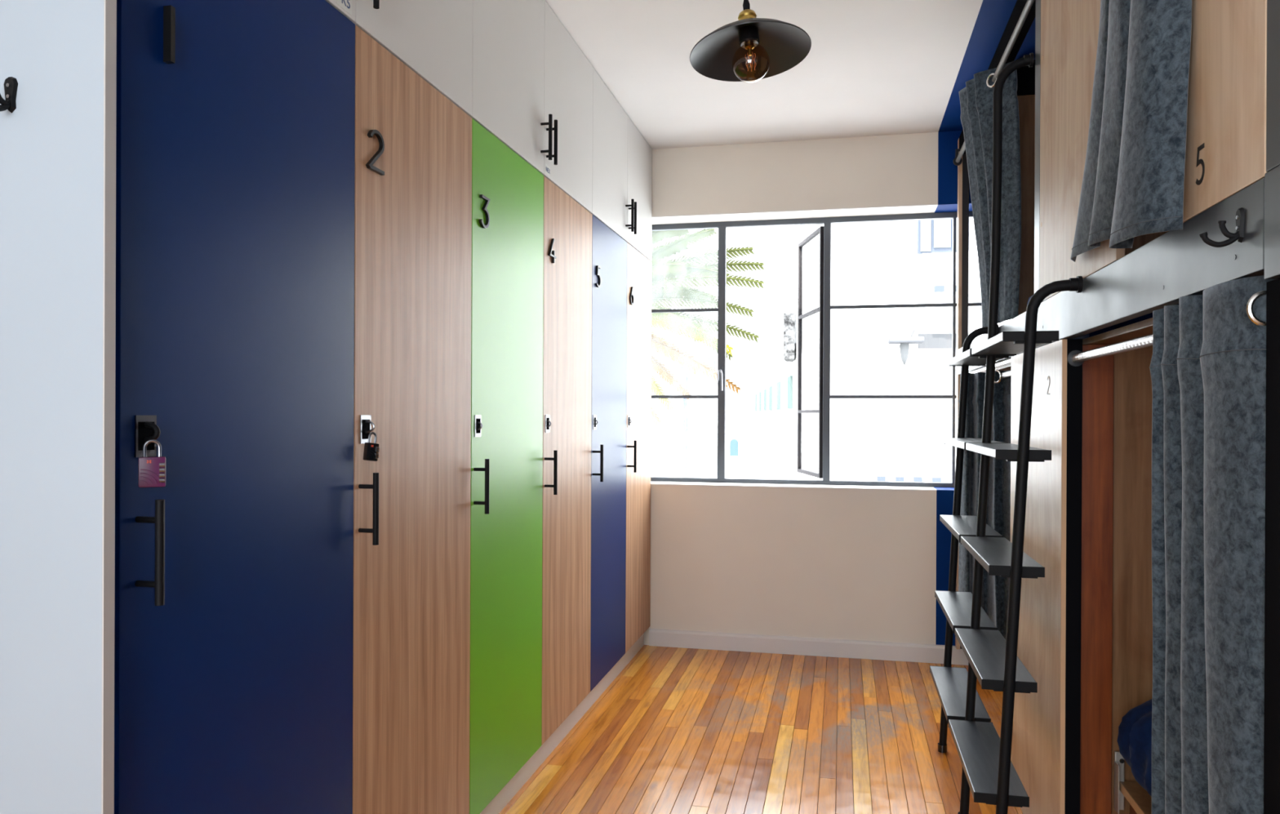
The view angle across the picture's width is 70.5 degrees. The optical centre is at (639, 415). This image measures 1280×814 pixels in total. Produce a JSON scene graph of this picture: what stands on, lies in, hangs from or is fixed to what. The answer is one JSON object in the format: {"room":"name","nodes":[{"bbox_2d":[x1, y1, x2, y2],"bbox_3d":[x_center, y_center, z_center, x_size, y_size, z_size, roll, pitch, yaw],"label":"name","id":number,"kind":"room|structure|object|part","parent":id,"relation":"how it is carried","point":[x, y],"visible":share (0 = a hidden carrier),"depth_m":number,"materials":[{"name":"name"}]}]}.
{"room":"dormitory","nodes":[
{"label":"dormitory","id":0,"kind":"room"},
{"bbox_2d":[498,644,1022,813],"bbox_3d":[0.286,1.344,1.657,3.150,0.080,6.757,0,0,13],"label":"floor","id":1,"kind":"structure","parent":0,"point":[677,730],"depth_m":3.60,"materials":[{"name":"brown wood"}]},
{"bbox_2d":[0,0,116,813],"bbox_3d":[-1.052,-0.099,1.375,0.627,2.796,0.067,0,0,13],"label":"wall","id":2,"kind":"structure","parent":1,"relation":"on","point":[58,144],"depth_m":1.29,"materials":[{"name":"paint"}]},
{"bbox_2d":[0,76,17,113],"bbox_3d":[-0.913,-0.460,1.280,0.022,0.059,0.057,0,0,13],"label":"coat hook","id":3,"kind":"object","parent":2,"relation":"attached to","point":[11,83],"visible":1,"depth_m":1.30,"materials":[{"name":"black metal"}]},
{"bbox_2d":[114,0,355,813],"bbox_3d":[-0.959,0.164,1.731,0.616,2.057,0.665,0,0,13],"label":"locker","id":4,"kind":"object","parent":1,"relation":"on","point":[233,599],"visible":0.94,"depth_m":1.60,"materials":[{"name":"blue"}]},
{"bbox_3d":[-0.763,0.032,1.399,0.002,0.064,0.042,0,0,13],"label":"hasp plate","id":5,"kind":"part","parent":4,"relation":"part of","materials":[{"name":"silver metal"}]},
{"bbox_3d":[-0.745,0.208,1.379,0.046,0.160,0.013,0,0,13],"label":"handle","id":6,"kind":"part","parent":4,"relation":"part of","materials":[{"name":"black metal"}]},
{"bbox_2d":[137,439,165,487],"bbox_3d":[-0.741,0.073,1.377,0.037,0.072,0.018,0,0,-27],"label":"padlock","id":7,"kind":"object","parent":4,"relation":"hanging from","point":[151,469],"visible":1,"depth_m":1.37,"materials":[{"name":"purple metal"}]},
{"bbox_2d":[325,0,472,115],"bbox_3d":[-0.885,-1.182,2.044,0.611,0.629,1.311,0,0,13],"label":"wall cabinet","id":8,"kind":"object","parent":4,"relation":"on","point":[433,38],"visible":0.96,"depth_m":2.35,"materials":[{"name":"grey"}]},
{"bbox_3d":[-0.706,-1.180,1.673,0.018,0.627,0.665,0,0,13],"label":"door","id":9,"kind":"part","parent":8,"relation":"part of","materials":[{"name":"laminate"}]},
{"bbox_3d":[-0.600,-0.987,2.018,0.041,0.160,0.013,0,0,13],"label":"handle","id":10,"kind":"part","parent":8,"relation":"part of","materials":[{"name":"black metal"}]},
{"bbox_2d":[352,25,471,813],"bbox_3d":[-0.816,0.164,2.372,0.616,2.057,0.644,0,0,13],"label":"locker","id":11,"kind":"object","parent":1,"relation":"on","point":[413,167],"visible":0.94,"depth_m":2.26,"materials":[{"name":"brown wood"}]},
{"bbox_3d":[-0.619,0.031,2.044,0.002,0.064,0.044,0,0,13],"label":"hasp plate","id":12,"kind":"part","parent":11,"relation":"part of","materials":[{"name":"silver metal"}]},
{"bbox_3d":[-0.603,0.207,2.017,0.046,0.160,0.013,0,0,13],"label":"handle","id":13,"kind":"part","parent":11,"relation":"part of","materials":[{"name":"black metal"}]},
{"bbox_2d":[363,431,379,461],"bbox_3d":[-0.601,0.070,2.028,0.017,0.066,0.035,0,0,39],"label":"padlock","id":14,"kind":"object","parent":11,"relation":"hanging from","point":[371,452],"visible":1,"depth_m":2.02,"materials":[{"name":"black metal"}]},
{"bbox_2d":[469,118,543,813],"bbox_3d":[-0.675,0.163,3.003,0.616,2.057,0.645,0,0,13],"label":"locker","id":15,"kind":"object","parent":1,"relation":"on","point":[507,298],"visible":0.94,"depth_m":2.90,"materials":[{"name":"green wood"}]},
{"bbox_3d":[-0.478,0.031,2.674,0.002,0.064,0.044,0,0,13],"label":"hasp plate","id":16,"kind":"part","parent":15,"relation":"part of","materials":[{"name":"silver metal"}]},
{"bbox_3d":[-0.463,0.207,2.647,0.046,0.160,0.013,0,0,13],"label":"handle","id":17,"kind":"part","parent":15,"relation":"part of","materials":[{"name":"black metal"}]},
{"bbox_2d":[541,175,592,745],"bbox_3d":[-0.534,0.163,3.634,0.616,2.057,0.645,0,0,13],"label":"locker","id":18,"kind":"object","parent":1,"relation":"on","point":[567,225],"visible":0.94,"depth_m":3.54,"materials":[{"name":"brown wood"}]},
{"bbox_2d":[470,0,592,213],"bbox_3d":[-0.602,-1.183,3.316,0.611,0.629,1.292,0,0,13],"label":"wall cabinet","id":19,"kind":"object","parent":18,"relation":"on","point":[532,82],"visible":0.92,"depth_m":3.17,"materials":[{"name":"grey"}]},
{"bbox_3d":[-0.423,-1.181,2.945,0.018,0.627,0.645,0,0,13],"label":"door","id":20,"kind":"part","parent":19,"relation":"part of","materials":[{"name":"laminate"}]},
{"bbox_3d":[-0.332,-0.988,3.220,0.041,0.160,0.013,0,0,13],"label":"handle","id":21,"kind":"part","parent":19,"relation":"part of","materials":[{"name":"black metal"}]},
{"bbox_3d":[-0.319,-0.988,3.280,0.041,0.160,0.013,0,0,13],"label":"handle","id":22,"kind":"part","parent":19,"relation":"part of","materials":[{"name":"black metal"}]},
{"bbox_3d":[-0.282,-1.182,3.577,0.018,0.627,0.645,0,0,13],"label":"door","id":23,"kind":"part","parent":19,"relation":"part of","materials":[{"name":"laminate"}]},
{"bbox_3d":[-0.337,0.030,3.306,0.002,0.064,0.044,0,0,13],"label":"hasp plate","id":24,"kind":"part","parent":18,"relation":"part of","materials":[{"name":"silver metal"}]},
{"bbox_3d":[-0.322,0.206,3.279,0.046,0.160,0.013,0,0,13],"label":"handle","id":25,"kind":"part","parent":18,"relation":"part of","materials":[{"name":"black metal"}]},
{"bbox_2d":[590,214,626,691],"bbox_3d":[-0.394,0.162,4.265,0.616,2.057,0.644,0,0,13],"label":"locker","id":26,"kind":"object","parent":1,"relation":"on","point":[609,250],"visible":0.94,"depth_m":4.17,"materials":[{"name":"blue wood"}]},
{"bbox_3d":[-0.197,0.030,3.937,0.002,0.064,0.044,0,0,13],"label":"hasp plate","id":27,"kind":"part","parent":26,"relation":"part of","materials":[{"name":"silver metal"}]},
{"bbox_3d":[-0.181,0.206,3.910,0.046,0.160,0.013,0,0,13],"label":"handle","id":28,"kind":"part","parent":26,"relation":"part of","materials":[{"name":"black metal"}]},
{"bbox_2d":[591,66,652,261],"bbox_3d":[-0.325,-1.184,4.555,0.611,0.629,1.242,0,0,13],"label":"wall cabinet","id":29,"kind":"object","parent":26,"relation":"on","point":[622,158],"visible":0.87,"depth_m":4.38,"materials":[{"name":"grey wood"}]},
{"bbox_3d":[-0.141,-1.183,4.208,0.018,0.627,0.644,0,0,13],"label":"door","id":30,"kind":"part","parent":29,"relation":"part of","materials":[{"name":"laminate"}]},
{"bbox_3d":[-0.051,-0.989,4.482,0.041,0.160,0.013,0,0,13],"label":"handle","id":31,"kind":"part","parent":29,"relation":"part of","materials":[{"name":"black metal"}]},
{"bbox_3d":[-0.037,-0.989,4.542,0.041,0.160,0.013,0,0,13],"label":"handle","id":32,"kind":"part","parent":29,"relation":"part of","materials":[{"name":"black metal"}]},
{"bbox_3d":[-0.006,-1.183,4.815,0.018,0.627,0.596,0,0,13],"label":"door","id":33,"kind":"part","parent":29,"relation":"part of","materials":[{"name":"laminate"}]},
{"bbox_2d":[625,242,651,653],"bbox_3d":[-0.258,0.162,4.872,0.616,2.057,0.596,0,0,13],"label":"locker","id":34,"kind":"object","parent":1,"relation":"on","point":[638,389],"visible":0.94,"depth_m":4.79,"materials":[{"name":"brown"}]},
{"bbox_3d":[-0.056,0.029,4.568,0.002,0.064,0.044,0,0,13],"label":"hasp plate","id":35,"kind":"part","parent":34,"relation":"part of","materials":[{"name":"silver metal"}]},
{"bbox_3d":[-0.040,0.205,4.541,0.046,0.160,0.013,0,0,13],"label":"handle","id":36,"kind":"part","parent":34,"relation":"part of","materials":[{"name":"black metal"}]},
{"bbox_2d":[929,53,1083,813],"bbox_3d":[1.117,0.081,2.897,0.247,2.449,1.280,0,0,13],"label":"ladder","id":37,"kind":"object","parent":1,"relation":"on","point":[990,775],"visible":1,"depth_m":2.72,"materials":[{"name":"black metal"}]},
{"bbox_3d":[1.266,0.481,3.499,0.207,1.648,0.028,0,0,13],"label":"rail","id":38,"kind":"part","parent":37,"relation":"part of","materials":[{"name":"black metal"}]},
{"bbox_3d":[1.132,0.086,2.883,0.211,2.440,0.028,0,0,13],"label":"rail","id":39,"kind":"part","parent":37,"relation":"part of","materials":[{"name":"black metal"}]},
{"bbox_3d":[0.996,0.482,2.290,0.207,1.648,0.028,0,0,13],"label":"rail","id":40,"kind":"part","parent":37,"relation":"part of","materials":[{"name":"black metal"}]},
{"bbox_2d":[953,0,1279,813],"bbox_3d":[1.605,-0.087,2.503,0.938,2.790,4.385,0,0,13],"label":"bunk bed","id":41,"kind":"object","parent":1,"relation":"on","point":[1085,635],"visible":0.54,"depth_m":2.46,"materials":[{"name":"black"}]},
{"bbox_2d":[953,157,962,165],"bbox_3d":[1.633,-1.308,4.659,0.044,0.044,0.012,0,0,13],"label":"socket","id":42,"kind":"object","parent":41,"relation":"attached to","point":[957,163],"depth_m":4.66,"materials":[{"name":"silver"}]},
{"bbox_3d":[1.684,-0.113,4.709,0.034,2.645,0.045,0,0,13],"label":"post","id":43,"kind":"part","parent":41,"relation":"part of","materials":[{"name":"black metal"}]},
{"bbox_2d":[958,369,1011,639],"bbox_3d":[1.420,0.362,3.639,0.094,1.085,0.523,0,0,-8],"label":"curtain","id":44,"kind":"object","parent":41,"relation":"hanging from","point":[995,588],"visible":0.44,"depth_m":3.70,"materials":[{"name":"grey fabric"}]},
{"bbox_2d":[958,61,1021,327],"bbox_3d":[1.387,-0.854,3.619,0.143,0.993,0.346,0,0,-6],"label":"curtain","id":45,"kind":"object","parent":41,"relation":"hanging from","point":[976,98],"visible":0.88,"depth_m":3.56,"materials":[{"name":"grey fabric"}]},
{"bbox_3d":[1.234,0.548,2.837,0.012,1.511,0.763,0,0,13],"label":"panel","id":46,"kind":"part","parent":41,"relation":"part of","materials":[{"name":"brown wood"}]},
{"bbox_3d":[1.246,-0.887,2.787,0.045,1.094,0.076,0,0,13],"label":"post","id":47,"kind":"part","parent":41,"relation":"part of","materials":[{"name":"black metal"}]},
{"bbox_3d":[1.183,0.549,2.487,0.040,1.513,0.055,0,0,13],"label":"post","id":48,"kind":"part","parent":41,"relation":"part of","materials":[{"name":"black"}]},
{"bbox_2d":[1066,350,1084,366],"bbox_3d":[1.183,-0.155,2.460,0.044,0.044,0.012,0,0,13],"label":"socket","id":49,"kind":"object","parent":41,"relation":"attached to","point":[1070,362],"depth_m":2.46,"materials":[{"name":"silver"}]},
{"bbox_3d":[1.138,-0.887,2.364,0.018,1.094,0.792,0,0,13],"label":"panel","id":50,"kind":"part","parent":41,"relation":"part of","materials":[{"name":"brown wood"}]},
{"bbox_2d":[1026,294,1179,339],"bbox_3d":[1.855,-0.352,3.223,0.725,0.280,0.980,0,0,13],"label":"mattress","id":51,"kind":"object","parent":41,"relation":"on","point":[1148,315],"visible":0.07,"depth_m":2.81,"materials":[{"name":"fabric"}]},
{"bbox_3d":[1.279,-0.275,2.982,0.030,0.130,3.481,0,0,13],"label":"rail","id":52,"kind":"part","parent":41,"relation":"part of","materials":[{"name":"grey metal"}]},
{"bbox_2d":[1070,0,1191,262],"bbox_3d":[0.997,-0.829,1.913,0.099,1.030,0.793,0,0,14],"label":"curtain","id":53,"kind":"object","parent":41,"relation":"hanging from","point":[1133,180],"visible":1,"depth_m":1.62,"materials":[{"name":"grey fabric"}]},
{"bbox_2d":[1116,698,1152,796],"bbox_3d":[1.549,0.818,2.123,0.728,0.347,0.483,0,0,13],"label":"pillow","id":54,"kind":"object","parent":41,"relation":"on","point":[1134,740],"visible":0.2,"depth_m":2.20,"materials":[{"name":"blue fabric"}]},
{"bbox_2d":[1149,275,1275,813],"bbox_3d":[0.956,0.411,1.501,0.092,1.232,0.467,0,0,13],"label":"curtain","id":55,"kind":"object","parent":41,"relation":"hanging from","point":[1207,366],"visible":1,"depth_m":1.43,"materials":[{"name":"grey fabric"}]},
{"bbox_2d":[1199,207,1244,247],"bbox_3d":[0.874,-0.282,1.364,0.057,0.059,0.022,0,0,13],"label":"coat hook","id":56,"kind":"object","parent":41,"relation":"attached to","point":[1238,235],"visible":1,"depth_m":1.36,"materials":[{"name":"black metal"}]},
{"bbox_3d":[0.899,-0.285,1.359,0.005,0.053,0.022,0,0,13],"label":"plate","id":57,"kind":"part","parent":56,"relation":"part of","materials":[{"name":"black"}]},
{"bbox_3d":[0.938,-0.886,1.469,0.018,1.094,0.382,0,0,13],"label":"panel","id":58,"kind":"part","parent":41,"relation":"part of","materials":[{"name":"brown wood"}]},
{"bbox_3d":[0.808,-0.268,0.869,0.030,0.150,0.848,0,0,13],"label":"rail","id":59,"kind":"part","parent":41,"relation":"part of","materials":[{"name":"grey metal"}]},
{"bbox_2d":[545,0,1035,149],"bbox_3d":[0.173,-1.544,1.091,3.350,0.100,8.407,0,0,13],"label":"ceiling","id":60,"kind":"structure","parent":0,"point":[870,68],"depth_m":3.88,"materials":[{"name":"white paint"}]},
{"bbox_2d":[689,0,811,83],"bbox_3d":[0.304,-1.206,2.493,0.332,0.579,0.332,0,0,13],"label":"pendant lamp","id":61,"kind":"object","parent":60,"relation":"hanging from","point":[750,47],"visible":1,"depth_m":2.54,"materials":[{"name":"black metal"}]},
{"bbox_2d":[737,25,759,48],"bbox_3d":[0.300,-1.043,2.497,0.058,0.047,0.058,0,0,13],"label":"socket","id":62,"kind":"object","parent":61,"relation":"attached to","point":[748,35],"depth_m":2.48,"materials":[{"name":"black"}]},
{"bbox_3d":[0.301,-1.009,2.495,0.026,0.038,0.026,0,0,13],"label":"bulb stem","id":63,"kind":"part","parent":61,"relation":"part of","materials":[{"name":"gold metal"}]},
{"bbox_3d":[0.305,-0.974,2.490,0.103,0.115,0.103,0,0,13],"label":"bulb","id":64,"kind":"part","parent":61,"relation":"part of","materials":[{"name":"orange glass"}]},
{"bbox_2d":[644,130,971,645],"bbox_3d":[1.045,-0.098,5.027,3.150,2.798,0.253,0,0,13],"label":"wall","id":65,"kind":"structure","parent":0,"point":[864,565],"depth_m":4.93,"materials":[{"name":"beige paint"}]},
{"bbox_2d":[480,633,644,813],"bbox_3d":[-0.651,1.245,3.279,0.514,0.104,3.865,0,0,13],"label":"baseboard","id":66,"kind":"structure","parent":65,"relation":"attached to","point":[497,804],"depth_m":3.55,"materials":[{"name":"grey laminate"}]},
{"bbox_2d":[648,628,968,665],"bbox_3d":[1.275,1.255,4.837,2.505,0.094,0.018,0,0,13],"label":"baseboard","id":67,"kind":"structure","parent":65,"relation":"attached to","point":[830,647],"depth_m":4.91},
{"bbox_2d":[650,202,972,491],"bbox_3d":[0.958,-0.361,5.023,2.284,1.517,0.217,0,0,13],"label":"trim","id":68,"kind":"structure","parent":65,"relation":"attached to","point":[938,207],"depth_m":5.01,"materials":[{"name":"white paint"}]},
{"bbox_2d":[650,211,981,487],"bbox_3d":[1.033,-0.362,5.362,2.280,1.503,0.598,0,0,13],"label":"window","id":69,"kind":"structure","parent":65,"relation":"in","point":[825,307],"depth_m":5.13,"materials":[{"name":"grey metal"}]},
{"bbox_3d":[0.978,0.378,5.128,2.280,0.023,0.035,0,0,13],"label":"rail","id":70,"kind":"part","parent":69,"relation":"part of","materials":[{"name":"grey metal"}]},
{"label":"outside","id":71,"kind":"structure","parent":0,"visible":0},
{"bbox_3d":[5.073,5.303,68.800,100.000,0.200,123.500,0,0,13],"label":"ground","id":72,"kind":"structure","parent":71,"visible":0},
{"bbox_2d":[676,357,715,477],"bbox_3d":[1.291,1.992,20.820,0.706,6.563,1.200,0,0,13],"label":"street lamp","id":73,"kind":"object","parent":72,"relation":"on","point":[712,362],"visible":0.25,"depth_m":20.27,"materials":[{"name":"white metal"}]},
{"bbox_2d":[650,412,755,479],"bbox_3d":[3.354,2.533,47.870,4.989,5.400,5.100,0,0,13],"label":"house","id":74,"kind":"structure","parent":72,"relation":"on","point":[666,439],"depth_m":45.51,"materials":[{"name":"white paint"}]},
{"bbox_3d":[4.676,1.583,45.018,0.413,0.842,0.110,0,0,13],"label":"arched door","id":75,"kind":"part","parent":74,"relation":"part of","materials":[{"name":"blue paint"}]},
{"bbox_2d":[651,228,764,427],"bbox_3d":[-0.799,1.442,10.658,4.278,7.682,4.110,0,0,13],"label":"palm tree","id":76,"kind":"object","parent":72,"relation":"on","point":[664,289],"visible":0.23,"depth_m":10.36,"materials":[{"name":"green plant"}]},
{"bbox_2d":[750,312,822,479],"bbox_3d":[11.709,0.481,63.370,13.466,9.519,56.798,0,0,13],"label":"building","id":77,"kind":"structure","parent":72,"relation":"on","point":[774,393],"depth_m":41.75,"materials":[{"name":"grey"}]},
{"bbox_2d":[830,217,1011,482],"bbox_3d":[7.488,-1.189,14.527,8.718,13.000,4.380,0,0,13],"label":"building","id":78,"kind":"structure","parent":72,"relation":"on","point":[905,261],"depth_m":13.50,"materials":[{"name":"grey"}]},
{"bbox_2d":[761,224,804,333],"bbox_3d":[5.291,-4.324,36.702,0.256,1.964,46.290,0,0,6],"label":"overhead cable","id":79,"kind":"object","parent":78,"relation":"attached to","point":[803,224],"visible":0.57,"depth_m":20.25,"materials":[{"name":"grey plastic"}]},
{"bbox_2d":[888,321,924,365],"bbox_3d":[3.825,-1.043,13.085,0.473,0.690,0.809,0,0,13],"label":"wall lantern","id":80,"kind":"object","parent":78,"relation":"attached to","point":[904,341],"visible":1,"depth_m":12.83,"materials":[{"name":"grey"}]},
{"bbox_3d":[3.761,-0.878,12.890,0.140,0.360,0.140,0,0,13],"label":"lantern glass","id":81,"kind":"part","parent":80,"relation":"part of","materials":[{"name":"grey glass"}]},
{"bbox_2d":[888,336,924,344],"bbox_3d":[3.780,-1.067,12.885,0.473,0.076,0.400,0,0,13],"label":"hood","id":82,"kind":"object","parent":80,"relation":"attached to","point":[901,340],"depth_m":12.71,"materials":[{"name":"grey"}]},
{"bbox_3d":[3.949,-1.228,13.152,0.073,0.320,0.623,0,0,21],"label":"arm","id":83,"kind":"part","parent":80,"relation":"part of","materials":[{"name":"grey"}]},
{"bbox_3d":[4.217,-2.701,13.381,0.148,0.564,0.060,0,0,13],"label":"pane","id":84,"kind":"part","parent":78,"relation":"part of","materials":[{"name":"grey glass"}]},
{"bbox_2d":[917,333,956,348],"bbox_3d":[4.444,-1.093,13.316,0.692,0.218,0.090,0,0,13],"label":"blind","id":85,"kind":"object","parent":78,"relation":"hanging from","point":[931,340],"depth_m":13.29,"materials":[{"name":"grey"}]},
{"bbox_3d":[4.444,-2.724,13.330,0.237,0.514,0.060,0,0,13],"label":"pane","id":86,"kind":"part","parent":78,"relation":"part of","materials":[{"name":"grey"}]},
{"bbox_3d":[4.695,-2.698,13.274,0.198,0.564,0.060,0,0,13],"label":"pane","id":87,"kind":"part","parent":78,"relation":"part of","materials":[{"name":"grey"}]}
]}

